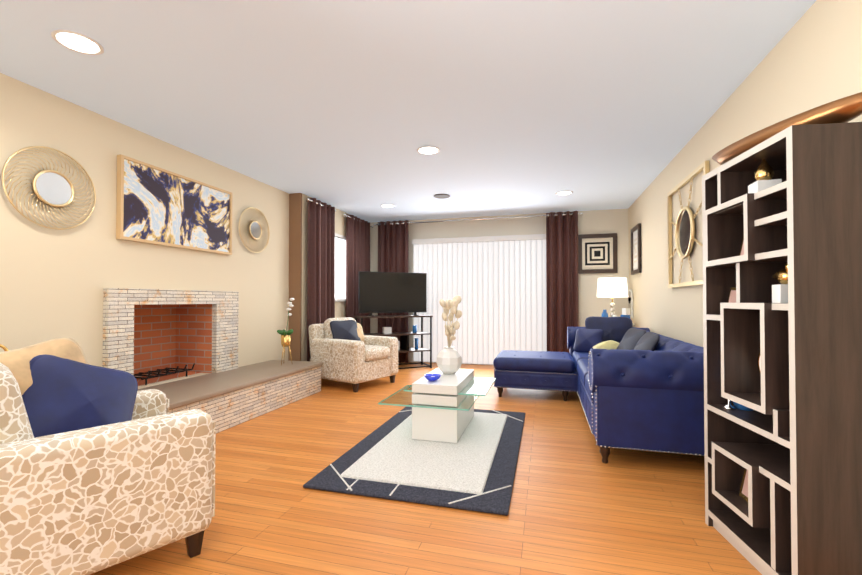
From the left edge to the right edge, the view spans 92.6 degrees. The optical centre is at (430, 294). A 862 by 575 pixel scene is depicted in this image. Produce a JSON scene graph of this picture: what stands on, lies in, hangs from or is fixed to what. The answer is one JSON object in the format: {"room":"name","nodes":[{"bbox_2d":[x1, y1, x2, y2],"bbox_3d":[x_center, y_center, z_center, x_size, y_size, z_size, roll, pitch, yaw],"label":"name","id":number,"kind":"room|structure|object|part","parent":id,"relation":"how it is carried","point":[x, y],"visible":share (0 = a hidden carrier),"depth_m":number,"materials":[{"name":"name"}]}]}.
{"room":"living room","nodes":[
{"label":"living room","id":0,"kind":"room"},
{"bbox_2d":[0,73,349,388],"bbox_3d":[-2.577,-0.119,3.256,0.670,2.440,8.970,0,-1,15],"label":"wall","id":1,"kind":"structure","parent":0,"point":[53,283],"depth_m":3.15,"materials":[{"name":"beige paint"}]},
{"bbox_2d":[2,146,95,229],"bbox_3d":[-2.508,-0.706,2.742,0.033,0.542,0.542,0,-1,15],"label":"round mirror","id":2,"kind":"object","parent":1,"relation":"attached to","point":[53,188],"visible":0.98,"depth_m":2.73,"materials":[{"name":"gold metal"}]},
{"bbox_2d":[134,363,194,384],"bbox_3d":[-2.458,0.708,3.720,0.345,0.126,0.490,0,-1,15],"label":"grate","id":3,"kind":"object","parent":1,"relation":"in","point":[160,371],"visible":0.85,"depth_m":3.71,"materials":[{"name":"black metal"}]},
{"bbox_2d":[102,288,238,375],"bbox_3d":[-2.247,0.363,3.718,0.053,0.811,1.350,0,-1,15],"label":"fireplace surround","id":4,"kind":"object","parent":1,"relation":"attached to","point":[118,327],"visible":0.88,"depth_m":3.44,"materials":[{"name":"brick"}]},
{"bbox_2d":[116,154,231,254],"bbox_3d":[-2.251,-0.747,3.736,0.045,0.650,1.170,0,-1,15],"label":"abstract painting","id":5,"kind":"object","parent":1,"relation":"attached to","point":[155,205],"visible":1,"depth_m":3.59,"materials":[{"name":"multicoloured paint"}]},
{"bbox_2d":[239,207,269,252],"bbox_3d":[-1.980,-0.729,4.651,0.033,0.512,0.512,0,-1,15],"label":"round mirror","id":6,"kind":"object","parent":1,"relation":"attached to","point":[255,228],"visible":1,"depth_m":4.63,"materials":[{"name":"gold metal"}]},
{"bbox_2d":[288,193,301,360],"bbox_3d":[-1.751,-0.088,5.307,0.167,2.439,0.034,0,-1,15],"label":"wall jog","id":7,"kind":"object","parent":1,"relation":"attached to","point":[295,249],"visible":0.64,"depth_m":5.29,"materials":[{"name":"brown"}]},
{"bbox_2d":[335,233,345,301],"bbox_3d":[-1.411,-0.405,6.274,0.090,1.020,1.380,0,-1,15],"label":"window","id":8,"kind":"structure","parent":1,"relation":"in","point":[340,268],"depth_m":6.40,"materials":[{"name":"white glass"}]},
{"bbox_2d":[0,0,815,222],"bbox_3d":[-0.258,-1.406,2.789,5.000,0.120,9.470,0,-1,15],"label":"ceiling","id":9,"kind":"structure","parent":0,"point":[505,107],"depth_m":2.64,"materials":[{"name":"white paint"}]},
{"bbox_2d":[51,29,103,54],"bbox_3d":[-1.892,-1.350,2.208,0.220,0.010,0.220,0,-1,15],"label":"recessed light","id":10,"kind":"object","parent":9,"relation":"in","point":[77,42],"visible":1,"depth_m":2.20,"materials":[{"name":"white plastic"}]},
{"bbox_2d":[306,197,335,360],"bbox_3d":[-1.495,-0.074,5.623,0.123,2.380,0.730,0,-1,15],"label":"curtain","id":11,"kind":"object","parent":9,"relation":"hanging from","point":[321,269],"visible":0.75,"depth_m":5.53,"materials":[{"name":"fabric"}]},
{"bbox_2d":[343,214,372,332],"bbox_3d":[-1.184,-0.058,6.746,0.124,2.380,1.080,0,-1,15],"label":"curtain","id":12,"kind":"object","parent":9,"relation":"hanging from","point":[357,245],"visible":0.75,"depth_m":6.57,"materials":[{"name":"fabric"}]},
{"bbox_2d":[380,204,394,207],"bbox_3d":[-0.625,-1.295,5.997,0.220,0.010,0.220,0,-1,15],"label":"recessed light","id":13,"kind":"object","parent":9,"relation":"in","point":[387,205],"visible":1,"depth_m":5.97,"materials":[{"name":"white"}]},
{"bbox_2d":[417,146,439,154],"bbox_3d":[-0.023,-1.327,3.787,0.220,0.010,0.220,0,-1,15],"label":"recessed light","id":14,"kind":"object","parent":9,"relation":"in","point":[428,150],"visible":1,"depth_m":3.78,"materials":[{"name":"white"}]},
{"bbox_2d":[434,194,449,198],"bbox_3d":[0.144,-1.301,5.442,0.224,0.012,0.224,0,-1,15],"label":"ceiling vent","id":15,"kind":"object","parent":9,"relation":"in","point":[441,196],"visible":0.96,"depth_m":5.43,"materials":[{"name":"grey metal"}]},
{"bbox_2d":[374,215,541,362],"bbox_3d":[0.366,-0.059,6.671,2.799,2.380,0.123,0,-1,15],"label":"curtain","id":16,"kind":"object","parent":9,"relation":"hanging from","point":[393,246],"visible":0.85,"depth_m":6.95,"materials":[{"name":"fabric"}]},
{"bbox_3d":[0.695,-1.205,6.606,2.120,0.021,0.022,0,-1,15],"label":"rail door","id":17,"kind":"part","parent":16,"relation":"part of","materials":[{"name":"silver metal"}]},
{"bbox_2d":[542,211,582,352],"bbox_3d":[1.984,-0.066,6.224,0.598,2.380,0.123,0,-1,15],"label":"curtain","id":18,"kind":"object","parent":9,"relation":"hanging from","point":[562,295],"visible":0.94,"depth_m":6.23,"materials":[{"name":"fabric"}]},
{"bbox_3d":[1.980,-1.211,6.224,0.598,0.040,0.090,0,-1,15],"label":"rail","id":19,"kind":"part","parent":18,"relation":"part of","materials":[{"name":"silver metal"}]},
{"bbox_2d":[555,191,572,195],"bbox_3d":[1.710,-1.305,5.289,0.220,0.010,0.220,0,-1,15],"label":"recessed light","id":20,"kind":"object","parent":9,"relation":"in","point":[561,193],"visible":1,"depth_m":5.29,"materials":[{"name":"white"}]},
{"bbox_2d":[90,362,761,574],"bbox_3d":[-0.258,1.154,2.752,5.000,0.120,9.470,0,-1,15],"label":"floor","id":21,"kind":"structure","parent":0,"point":[578,506],"depth_m":2.04,"materials":[{"name":"brown wood"}]},
{"bbox_2d":[0,337,215,574],"bbox_3d":[-1.472,0.633,1.666,0.780,0.890,0.894,-1,-1,42],"label":"armchair","id":22,"kind":"object","parent":21,"relation":"on","point":[101,468],"visible":1,"depth_m":1.51,"materials":[{"name":"fabric"}]},
{"bbox_2d":[137,360,322,432],"bbox_3d":[-2.037,0.933,3.278,0.688,0.337,3.360,0,-1,15],"label":"hearth","id":23,"kind":"object","parent":21,"relation":"on","point":[225,400],"visible":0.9,"depth_m":3.70,"materials":[{"name":"stone"}]},
{"bbox_2d":[0,344,8,350],"bbox_3d":[-2.399,0.508,2.258,0.110,0.484,0.142,0,-1,15],"label":"holder","id":24,"kind":"object","parent":23,"relation":"on","point":[4,348],"visible":0.04,"depth_m":2.28,"materials":[{"name":"gold metal"}]},
{"bbox_2d":[277,298,294,364],"bbox_3d":[-1.604,0.411,4.626,0.225,0.747,0.199,0,-1,15],"label":"orchid","id":25,"kind":"object","parent":23,"relation":"on","point":[285,340],"visible":1,"depth_m":4.60,"materials":[{"name":"gold metal"}]},
{"bbox_2d":[308,317,397,391],"bbox_3d":[-0.981,0.714,5.235,0.894,0.832,0.780,-1,-1,35],"label":"armchair","id":26,"kind":"object","parent":21,"relation":"on","point":[345,349],"visible":0.98,"depth_m":5.00,"materials":[{"name":"fabric"}]},
{"bbox_2d":[354,271,432,368],"bbox_3d":[-0.581,0.399,6.396,1.140,1.496,0.420,0,-1,-23],"label":"media console","id":27,"kind":"object","parent":21,"relation":"on","point":[391,292],"visible":0.79,"depth_m":6.38,"materials":[{"name":"black metal"}]},
{"bbox_2d":[358,271,426,315],"bbox_3d":[-0.581,-0.011,6.402,1.100,0.675,0.240,0,-1,-23],"label":"tv","id":28,"kind":"object","parent":27,"relation":"on","point":[379,292],"depth_m":6.38,"materials":[{"name":"black plastic"}]},
{"bbox_2d":[303,404,525,515],"bbox_3d":[0.076,1.081,3.060,1.140,0.033,1.870,0,-1,15],"label":"rug","id":29,"kind":"object","parent":21,"relation":"on","point":[473,468],"visible":0.83,"depth_m":2.54,"materials":[{"name":"white carpet"}]},
{"bbox_2d":[378,295,495,442],"bbox_3d":[0.086,0.535,3.330,0.780,1.062,0.770,0,-1,15],"label":"coffee table","id":30,"kind":"object","parent":29,"relation":"on","point":[443,395],"visible":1,"depth_m":3.02,"materials":[{"name":"white paint"}]},
{"bbox_3d":[0.013,0.632,3.136,0.136,0.042,0.136,0,-1,15],"label":"bowl blue glass","id":31,"kind":"part","parent":30,"relation":"part of","materials":[{"name":"blue glass"}]},
{"bbox_2d":[493,316,704,463],"bbox_3d":[1.408,0.676,3.915,1.718,0.869,2.666,0,-1,15],"label":"sofa","id":32,"kind":"object","parent":21,"relation":"on","point":[638,389],"visible":0.9,"depth_m":2.63,"materials":[{"name":"blue fabric"}]},
{"bbox_2d":[597,277,634,325],"bbox_3d":[2.562,0.452,5.754,0.520,1.371,0.520,0,-1,15],"label":"round side table","id":33,"kind":"object","parent":21,"relation":"on","point":[612,287],"visible":0.48,"depth_m":5.62,"materials":[{"name":"white paint"}]},
{"bbox_2d":[597,277,627,315],"bbox_3d":[2.548,0.082,5.784,0.410,0.630,0.410,0,-1,15],"label":"table lamp","id":34,"kind":"object","parent":33,"relation":"on","point":[612,287],"depth_m":5.62,"materials":[{"name":"white fabric"}]},
{"bbox_2d":[702,92,861,574],"bbox_3d":[1.415,0.214,1.621,0.365,1.726,0.650,0,-1,7],"label":"bookshelf","id":35,"kind":"object","parent":21,"relation":"on","point":[782,259],"visible":1,"depth_m":1.47,"materials":[{"name":"brown wood"}]},
{"bbox_2d":[370,208,628,361],"bbox_3d":[0.864,-0.067,6.823,4.800,2.440,0.140,0,-1,15],"label":"wall","id":36,"kind":"structure","parent":0,"point":[591,303],"depth_m":6.53,"materials":[{"name":"beige paint"}]},
{"bbox_2d":[419,361,492,364],"bbox_3d":[0.796,0.123,6.839,2.040,2.060,0.080,0,-1,15],"label":"door frame","id":37,"kind":"structure","parent":36,"relation":"attached to","point":[467,363],"depth_m":6.82,"materials":[{"name":"white"}]},
{"bbox_2d":[412,234,546,363],"bbox_3d":[0.766,0.091,6.712,2.230,2.060,0.118,0,-1,15],"label":"vertical blinds","id":38,"kind":"object","parent":36,"relation":"attached to","point":[497,284],"visible":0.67,"depth_m":6.66,"materials":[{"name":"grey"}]},
{"bbox_2d":[578,233,617,273],"bbox_3d":[2.536,-0.625,6.275,0.560,0.600,0.035,0,-1,15],"label":"framed picture","id":39,"kind":"object","parent":36,"relation":"attached to","point":[597,253],"visible":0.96,"depth_m":6.27,"materials":[{"name":"brown"}]},
{"bbox_2d":[628,0,861,346],"bbox_3d":[1.881,-0.137,2.023,0.120,2.440,8.970,0,-1,15],"label":"wall","id":40,"kind":"structure","parent":0,"point":[812,59],"depth_m":2.80,"materials":[{"name":"beige paint"}]},
{"bbox_2d":[628,289,632,317],"bbox_3d":[2.900,0.131,5.987,0.024,0.420,0.240,0,-1,15],"label":"arched mirror","id":41,"kind":"object","parent":40,"relation":"attached to","point":[630,299],"visible":0.96,"depth_m":5.92,"materials":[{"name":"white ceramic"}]},
{"bbox_2d":[631,223,641,274],"bbox_3d":[2.784,-0.605,5.594,0.035,0.640,0.500,0,-1,15],"label":"framed picture","id":42,"kind":"object","parent":40,"relation":"attached to","point":[636,263],"visible":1,"depth_m":5.57,"materials":[{"name":"brown"}]},
{"bbox_2d":[667,160,709,287],"bbox_3d":[2.228,-0.544,3.609,0.044,0.940,1.000,0,-1,15],"label":"sunburst mirror","id":43,"kind":"object","parent":40,"relation":"attached to","point":[684,232],"visible":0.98,"depth_m":3.64,"materials":[{"name":"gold metal"}]}
]}

